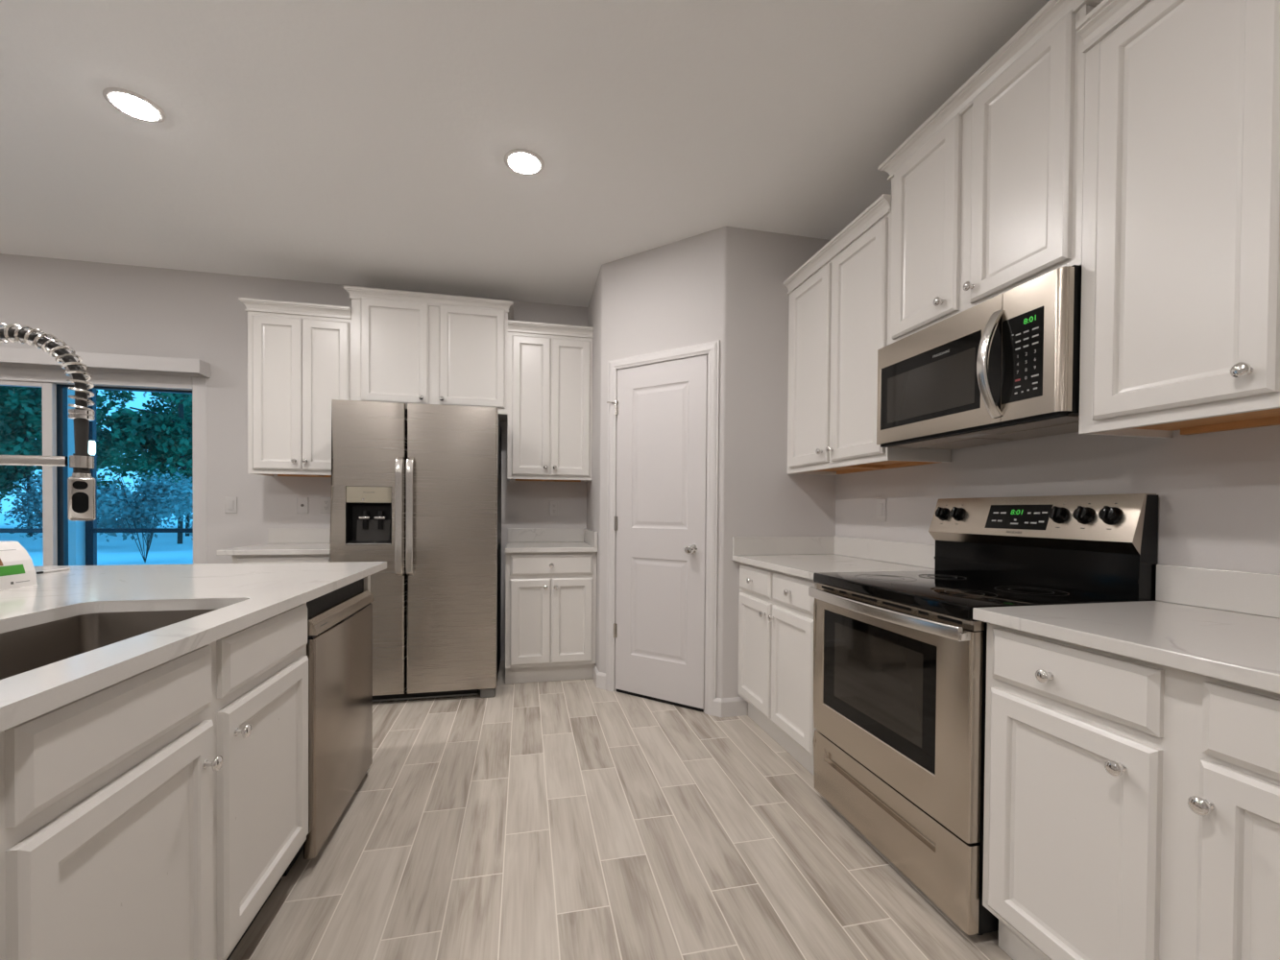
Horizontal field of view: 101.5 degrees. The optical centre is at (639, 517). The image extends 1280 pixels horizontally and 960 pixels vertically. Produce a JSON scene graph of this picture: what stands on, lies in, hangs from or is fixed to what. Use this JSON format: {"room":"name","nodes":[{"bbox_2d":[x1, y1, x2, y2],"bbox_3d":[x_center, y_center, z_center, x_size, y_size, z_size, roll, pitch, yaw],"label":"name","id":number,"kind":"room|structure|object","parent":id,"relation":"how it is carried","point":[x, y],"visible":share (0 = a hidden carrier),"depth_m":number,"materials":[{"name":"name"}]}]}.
{"room":"kitchen","nodes":[
{"label":"kitchen","id":0,"kind":"room"},
{"bbox_2d":[0,253,587,661],"bbox_3d":[-2.760,-0.282,3.650,7.625,2.735,0.140,0,1,-12],"label":"wall","id":1,"kind":"structure","parent":0,"point":[97,307],"depth_m":3.55,"materials":[{"name":"grey paint"}]},
{"bbox_2d":[0,365,207,565],"bbox_3d":[-3.841,0.065,3.405,1.830,2.030,0.120,0,1,-12],"label":"window frame","id":2,"kind":"structure","parent":1,"relation":"in","point":[54,384],"depth_m":3.42,"materials":[{"name":"grey plastic"}]},
{"bbox_2d":[0,347,210,377],"bbox_3d":[-3.840,-0.993,3.267,1.942,0.090,0.122,0,1,-12],"label":"blind valance","id":3,"kind":"object","parent":1,"relation":"attached to","point":[7,354],"visible":1,"depth_m":3.32,"materials":[{"name":"grey plastic"}]},
{"bbox_2d":[224,496,237,513],"bbox_3d":[-2.792,-0.082,3.569,0.071,0.116,0.008,0,1,-12],"label":"light switch","id":4,"kind":"object","parent":1,"relation":"attached to","point":[230,502],"visible":1,"depth_m":3.57,"materials":[{"name":"grey plastic"}]},
{"bbox_2d":[238,297,351,477],"bbox_3d":[-2.236,-0.824,3.499,0.632,1.093,0.362,0,1,-12],"label":"upper cabinet","id":5,"kind":"object","parent":1,"relation":"attached to","point":[300,353],"visible":0.93,"depth_m":3.35,"materials":[{"name":"white paint"}]},
{"bbox_2d":[267,528,330,543],"bbox_3d":[-2.264,0.132,3.682,0.620,0.104,0.019,0,1,-12],"label":"backsplash","id":6,"kind":"structure","parent":1,"relation":"attached to","point":[275,535],"depth_m":3.65,"materials":[{"name":"white stone"}]},
{"bbox_2d":[296,497,308,513],"bbox_3d":[-2.365,-0.082,3.663,0.071,0.116,0.009,0,1,-12],"label":"jack plate","id":7,"kind":"object","parent":1,"relation":"attached to","point":[301,502],"visible":1,"depth_m":3.66,"materials":[{"name":"grey plastic"}]},
{"bbox_2d":[320,496,330,513],"bbox_3d":[-2.218,-0.085,3.696,0.071,0.116,0.009,0,1,-12],"label":"power outlet","id":8,"kind":"object","parent":1,"relation":"attached to","point":[325,501],"visible":0.98,"depth_m":3.69,"materials":[{"name":"grey plastic"}]},
{"bbox_2d":[343,286,513,421],"bbox_3d":[-1.438,-1.111,3.671,1.068,0.776,0.362,0,1,-12],"label":"upper cabinet","id":9,"kind":"object","parent":1,"relation":"attached to","point":[407,347],"visible":0.94,"depth_m":3.52,"materials":[{"name":"white paint"}]},
{"bbox_2d":[507,528,586,542],"bbox_3d":[-0.710,0.139,4.026,0.597,0.104,0.019,0,1,-12],"label":"backsplash","id":10,"kind":"structure","parent":1,"relation":"attached to","point":[515,535],"depth_m":4.01,"materials":[{"name":"white stone"}]},
{"bbox_2d":[507,319,593,483],"bbox_3d":[-0.663,-0.817,3.847,0.594,1.093,0.362,0,1,-12],"label":"upper cabinet","id":11,"kind":"object","parent":1,"relation":"attached to","point":[549,439],"visible":1,"depth_m":3.70,"materials":[{"name":"white paint"}]},
{"bbox_2d":[549,501,558,515],"bbox_3d":[-0.664,-0.068,4.040,0.071,0.116,0.009,0,1,-12],"label":"power outlet","id":12,"kind":"object","parent":1,"relation":"attached to","point":[553,505],"visible":1,"depth_m":4.04,"materials":[{"name":"grey plastic"}]},
{"bbox_2d":[0,0,1049,307],"bbox_3d":[-1.490,-1.623,-1.780,7.505,0.100,11.213,0,1,-12],"label":"ceiling","id":13,"kind":"structure","parent":0,"point":[364,143],"depth_m":2.15,"materials":[{"name":"white paint"}]},
{"bbox_2d":[102,87,166,122],"bbox_3d":[-1.992,-1.619,2.064,0.180,0.010,0.180,0,1,-12],"label":"recessed light","id":14,"kind":"object","parent":13,"relation":"in","point":[132,104],"visible":1,"depth_m":2.05,"materials":[{"name":"white plastic"}]},
{"bbox_2d":[504,148,544,175],"bbox_3d":[-0.527,-1.612,2.383,0.180,0.010,0.180,0,1,-12],"label":"recessed light","id":15,"kind":"object","parent":13,"relation":"in","point":[522,161],"visible":1,"depth_m":2.37,"materials":[{"name":"white plastic"}]},
{"bbox_2d":[228,660,1013,959],"bbox_3d":[-1.512,1.211,-1.745,7.505,0.100,11.213,0,1,-12],"label":"floor","id":16,"kind":"structure","parent":0,"point":[570,819],"depth_m":1.75,"materials":[{"name":"beige tile"}]},
{"bbox_2d":[0,603,308,959],"bbox_3d":[-1.198,0.692,1.074,0.648,0.874,1.015,0,1,-12],"label":"base cabinet","id":17,"kind":"object","parent":16,"relation":"on","point":[155,813],"visible":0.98,"depth_m":0.96,"materials":[{"name":"white paint"}]},
{"bbox_2d":[0,561,386,732],"bbox_3d":[-1.619,0.235,1.104,1.437,0.030,2.409,0,1,-12],"label":"countertop","id":18,"kind":"structure","parent":17,"relation":"on","point":[242,596],"depth_m":1.38,"materials":[{"name":"white stone"}]},
{"bbox_2d":[0,541,37,590],"bbox_3d":[-1.913,0.145,1.487,0.112,0.137,0.285,0,1,-12],"label":"display box","id":19,"kind":"object","parent":18,"relation":"on","point":[17,569],"visible":1,"depth_m":1.58,"materials":[{"name":"white cardboard"}]},
{"bbox_2d":[0,323,96,520],"bbox_3d":[-1.340,-0.096,1.089,0.293,0.637,0.143,0,1,-12],"label":"spring faucet","id":20,"kind":"object","parent":18,"relation":"on","point":[81,486],"visible":1,"depth_m":1.14,"materials":[{"name":"silver metal"}]},
{"bbox_2d":[36,567,70,574],"bbox_3d":[-2.192,0.201,1.956,0.010,0.009,0.140,0,1,-15],"label":"pen","id":21,"kind":"object","parent":18,"relation":"on","point":[65,568],"visible":1,"depth_m":1.95,"materials":[{"name":"grey plastic"}]},
{"bbox_2d":[0,609,216,679],"bbox_3d":[-1.165,0.364,1.028,0.423,0.218,0.800,0,1,-12],"label":"sink","id":22,"kind":"object","parent":18,"relation":"in","point":[22,650],"visible":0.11,"depth_m":1.31,"materials":[{"name":"silver metal"}]},
{"bbox_2d":[232,555,330,563],"bbox_3d":[-2.173,0.656,3.387,0.555,0.874,0.648,0,1,-12],"label":"base cabinet","id":23,"kind":"object","parent":16,"relation":"on","point":[236,559],"visible":0.02,"depth_m":3.10,"materials":[{"name":"white paint"}]},
{"bbox_2d":[216,528,330,555],"bbox_3d":[-2.197,0.151,3.378,0.620,0.134,0.641,0,1,-12],"label":"countertop","id":24,"kind":"structure","parent":23,"relation":"on","point":[280,541],"depth_m":3.50,"materials":[{"name":"white stone"}]},
{"bbox_2d":[281,578,373,876],"bbox_3d":[-1.389,0.682,1.889,0.624,0.864,0.640,0,1,-12],"label":"dishwasher","id":25,"kind":"object","parent":16,"relation":"on","point":[339,646],"visible":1,"depth_m":1.84,"materials":[{"name":"silver metal"}]},
{"bbox_2d":[306,578,363,618],"bbox_3d":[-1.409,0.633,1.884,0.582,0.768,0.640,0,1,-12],"label":"control panel","id":26,"kind":"object","parent":25,"relation":"in","point":[322,604],"depth_m":1.90,"materials":[{"name":"black plastic"}]},
{"bbox_2d":[363,575,370,773],"bbox_3d":[-1.480,0.675,2.230,0.600,0.874,0.054,0,1,-12],"label":"island end panel","id":27,"kind":"object","parent":16,"relation":"on","point":[367,580],"visible":0.06,"depth_m":2.27,"materials":[{"name":"white paint"}]},
{"bbox_2d":[329,399,501,701],"bbox_3d":[-1.399,0.212,3.433,0.922,1.772,0.822,0,1,-12],"label":"refrigerator","id":28,"kind":"object","parent":16,"relation":"on","point":[416,488],"visible":0.94,"depth_m":3.10,"materials":[{"name":"silver metal"}]},
{"bbox_2d":[505,552,596,684],"bbox_3d":[-0.645,0.663,3.725,0.592,0.874,0.648,0,1,-12],"label":"base cabinet","id":29,"kind":"object","parent":16,"relation":"on","point":[550,597],"visible":0.98,"depth_m":3.44,"materials":[{"name":"white paint"}]},
{"bbox_2d":[505,528,597,553],"bbox_3d":[-0.643,0.159,3.722,0.597,0.134,0.641,0,1,-12],"label":"countertop","id":30,"kind":"structure","parent":29,"relation":"on","point":[519,540],"depth_m":3.96,"materials":[{"name":"white stone"}]},
{"bbox_2d":[737,562,816,775],"bbox_3d":[0.916,0.689,2.600,0.648,0.874,0.842,0,1,-12],"label":"base cabinet","id":31,"kind":"object","parent":16,"relation":"on","point":[776,608],"visible":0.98,"depth_m":2.47,"materials":[{"name":"white paint"}]},
{"bbox_2d":[732,536,935,579],"bbox_3d":[0.923,0.185,2.593,0.641,0.134,0.845,0,1,-12],"label":"countertop","id":32,"kind":"structure","parent":31,"relation":"on","point":[803,557],"depth_m":2.69,"materials":[{"name":"white stone"}]},
{"bbox_2d":[808,493,1159,935],"bbox_3d":[1.066,0.531,1.806,0.692,1.212,0.766,0,1,-12],"label":"range","id":33,"kind":"object","parent":16,"relation":"on","point":[900,657],"visible":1,"depth_m":1.64,"materials":[{"name":"silver metal"}]},
{"bbox_2d":[813,570,1136,621],"bbox_3d":[1.059,0.250,1.799,0.573,0.040,0.760,0,1,-12],"label":"cooktop","id":34,"kind":"object","parent":33,"relation":"in","point":[951,595],"depth_m":1.67,"materials":[{"name":"black glass"}]},
{"bbox_2d":[982,623,1183,959],"bbox_3d":[1.218,0.709,1.230,0.648,0.874,0.418,0,1,-12],"label":"base cabinet","id":35,"kind":"object","parent":16,"relation":"on","point":[1083,745],"visible":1,"depth_m":1.13,"materials":[{"name":"white paint"}]},
{"bbox_2d":[1177,670,1279,959],"bbox_3d":[1.309,0.714,0.822,0.648,0.874,0.418,0,1,-12],"label":"base cabinet","id":36,"kind":"object","parent":16,"relation":"on","point":[1229,889],"visible":0.99,"depth_m":0.88,"materials":[{"name":"white paint"}]},
{"bbox_2d":[972,564,1279,694],"bbox_3d":[1.273,0.207,1.011,0.641,0.134,0.862,0,1,-12],"label":"countertop","id":37,"kind":"structure","parent":36,"relation":"on","point":[1220,624],"depth_m":1.19,"materials":[{"name":"white stone"}]},
{"bbox_2d":[586,226,835,712],"bbox_3d":[0.367,-0.257,3.584,1.308,2.735,1.340,0,1,-12],"label":"wall","id":38,"kind":"structure","parent":0,"point":[725,284],"depth_m":2.98,"materials":[{"name":"grey paint"}]},
{"bbox_2d":[592,664,605,689],"bbox_3d":[-0.283,1.057,3.460,0.053,0.100,0.242,0,1,-24],"label":"baseboard","id":39,"kind":"structure","parent":38,"relation":"attached to","point":[599,678],"depth_m":3.38,"materials":[{"name":"white paint"}]},
{"bbox_2d":[605,339,720,715],"bbox_3d":[0.098,0.060,3.119,0.766,2.107,0.069,1,1,33],"label":"door","id":40,"kind":"structure","parent":38,"relation":"in","point":[656,531],"depth_m":3.12,"materials":[{"name":"white paint"}]},
{"bbox_2d":[712,697,747,717],"bbox_3d":[0.507,1.069,2.943,0.196,0.100,0.042,0,1,-2],"label":"baseboard","id":41,"kind":"structure","parent":38,"relation":"attached to","point":[737,706],"depth_m":2.94,"materials":[{"name":"white paint"}]},
{"bbox_2d":[833,536,935,568],"bbox_3d":[1.227,0.171,2.660,0.019,0.104,0.845,0,1,-12],"label":"backsplash","id":42,"kind":"structure","parent":38,"relation":"attached to","point":[897,552],"depth_m":2.60,"materials":[{"name":"white stone"}]},
{"bbox_2d":[835,424,1279,574],"bbox_3d":[2.117,-0.187,-1.023,0.120,2.735,11.093,0,1,-12],"label":"wall","id":43,"kind":"structure","parent":0,"point":[1219,500],"depth_m":1.56,"materials":[{"name":"grey paint"}]},
{"bbox_2d":[783,193,951,475],"bbox_3d":[1.068,-0.788,2.608,0.362,1.093,0.851,0,1,-12],"label":"upper cabinet","id":44,"kind":"object","parent":43,"relation":"attached to","point":[839,303],"visible":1,"depth_m":2.48,"materials":[{"name":"white paint"}]},
{"bbox_2d":[876,498,886,521],"bbox_3d":[1.232,-0.037,2.674,0.008,0.116,0.071,0,1,-12],"label":"wall switch","id":45,"kind":"object","parent":43,"relation":"attached to","point":[881,502],"visible":1,"depth_m":2.67,"materials":[{"name":"grey plastic"}]},
{"bbox_2d":[877,0,1103,344],"bbox_3d":[1.245,-1.073,1.815,0.362,0.765,0.837,0,1,-12],"label":"upper cabinet","id":46,"kind":"object","parent":43,"relation":"attached to","point":[987,192],"visible":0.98,"depth_m":1.66,"materials":[{"name":"white paint"}]},
{"bbox_2d":[876,265,1081,449],"bbox_3d":[1.208,-0.484,1.815,0.425,0.411,0.760,0,1,-12],"label":"microwave","id":47,"kind":"object","parent":46,"relation":"attached to","point":[1003,368],"visible":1,"depth_m":1.62,"materials":[{"name":"silver metal"}]},
{"bbox_2d":[1075,0,1279,438],"bbox_3d":[1.413,-0.766,1.048,0.362,1.093,0.811,0,1,-12],"label":"upper cabinet","id":48,"kind":"object","parent":43,"relation":"attached to","point":[1180,317],"visible":1,"depth_m":1.20,"materials":[{"name":"white paint"}]},
{"bbox_2d":[1155,564,1279,618],"bbox_3d":[1.577,0.193,1.078,0.019,0.104,0.862,0,1,-12],"label":"backsplash","id":49,"kind":"structure","parent":43,"relation":"attached to","point":[1256,593],"depth_m":1.36,"materials":[{"name":"white stone"}]},
{"label":"outside","id":50,"kind":"structure","parent":0,"visible":0},
{"bbox_2d":[0,513,193,566],"bbox_3d":[-30.227,0.467,67.188,150.000,0.150,135.767,0,1,-12],"label":"ground","id":51,"kind":"structure","parent":50,"point":[164,549],"depth_m":18.92,"materials":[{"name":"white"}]},
{"bbox_2d":[0,386,42,500],"bbox_3d":[-24.393,-5.550,19.018,5.050,13.160,4.923,1,1,40],"label":"tree","id":52,"kind":"object","parent":51,"relation":"on","point":[14,419],"visible":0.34,"depth_m":19.30,"materials":[{"name":"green plant"}]},
{"bbox_2d":[0,386,104,536],"bbox_3d":[-29.072,-6.202,24.502,5.316,14.269,5.457,1,1,8],"label":"tree","id":53,"kind":"object","parent":51,"relation":"on","point":[29,474],"visible":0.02,"depth_m":24.62,"materials":[{"name":"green plant"}]},
{"bbox_2d":[0,465,108,540],"bbox_3d":[-19.283,-0.300,17.341,2.971,2.786,2.768,0,1,5],"label":"shrub","id":54,"kind":"object","parent":51,"relation":"on","point":[33,497],"visible":0.32,"depth_m":16.66,"materials":[{"name":"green plant"}]},
{"bbox_2d":[41,389,153,526],"bbox_3d":[-32.042,-9.297,30.890,5.514,20.252,5.805,0,1,5],"label":"tree","id":55,"kind":"object","parent":51,"relation":"on","point":[104,457],"visible":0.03,"depth_m":30.89,"materials":[{"name":"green plant"}]},
{"bbox_2d":[96,389,138,514],"bbox_3d":[-37.499,-8.319,35.823,5.209,18.092,5.719,0,1,-12],"label":"tree","id":56,"kind":"object","parent":51,"relation":"on","point":[124,395],"visible":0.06,"depth_m":36.11,"materials":[{"name":"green plant"}]},
{"bbox_2d":[96,392,193,544],"bbox_3d":[-18.354,-6.107,20.705,5.521,14.334,5.654,0,1,-12],"label":"tree","id":57,"kind":"object","parent":51,"relation":"on","point":[164,435],"visible":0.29,"depth_m":19.44,"materials":[{"name":"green plant"}]},
{"bbox_2d":[96,471,193,562],"bbox_3d":[-12.691,-0.018,13.528,2.644,2.416,2.130,0,1,-39],"label":"shrub","id":58,"kind":"object","parent":51,"relation":"on","point":[110,502],"visible":0.79,"depth_m":13.18,"materials":[{"name":"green plant"}]},
{"bbox_2d":[96,464,193,549],"bbox_3d":[-16.294,-0.319,17.300,2.589,2.870,2.507,1,1,7],"label":"shrub","id":59,"kind":"object","parent":51,"relation":"on","point":[162,476],"visible":0.12,"depth_m":17.20,"materials":[{"name":"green plant"}]},
{"bbox_2d":[142,393,178,413],"bbox_3d":[-31.564,-8.109,37.059,5.740,17.729,5.328,0,1,-12],"label":"tree","id":60,"kind":"object","parent":51,"relation":"on","point":[171,405],"visible":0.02,"depth_m":34.81,"materials":[{"name":"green plant"}]},
{"bbox_2d":[149,391,193,536],"bbox_3d":[-22.561,-6.402,26.293,4.045,14.715,6.095,0,1,-33],"label":"tree","id":61,"kind":"object","parent":51,"relation":"on","point":[188,408],"visible":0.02,"depth_m":25.35,"materials":[{"name":"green plant"}]},
{"bbox_2d":[169,479,193,540],"bbox_3d":[-10.314,0.109,13.072,2.058,2.209,1.922,0,1,-12],"label":"shrub","id":62,"kind":"object","parent":51,"relation":"on","point":[189,500],"visible":0.07,"depth_m":12.42,"materials":[{"name":"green plant"}]},
{"bbox_3d":[-3.731,1.224,4.801,7.200,0.280,2.487,0,1,-12],"label":"patio","id":63,"kind":"object","parent":51,"relation":"on","visible":0},
{"bbox_2d":[67,387,85,565],"bbox_3d":[-5.920,-0.261,5.437,0.325,2.640,0.320,0,1,-12],"label":"porch column","id":64,"kind":"structure","parent":63,"relation":"on","point":[76,528],"depth_m":5.34,"materials":[{"name":"blue paint"}]},
{"bbox_2d":[0,388,193,565],"bbox_3d":[-5.545,-0.189,5.531,3.760,2.500,0.050,0,1,-12],"label":"screen frame","id":65,"kind":"object","parent":63,"relation":"on","point":[91,530],"visible":0.08,"depth_m":5.48,"materials":[{"name":"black metal"}]},
{"bbox_2d":[88,439,98,457],"bbox_3d":[-5.699,-0.714,5.421,0.105,0.174,0.085,0,1,-12],"label":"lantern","id":66,"kind":"object","parent":65,"relation":"attached to","point":[91,444],"visible":0.84,"depth_m":5.40,"materials":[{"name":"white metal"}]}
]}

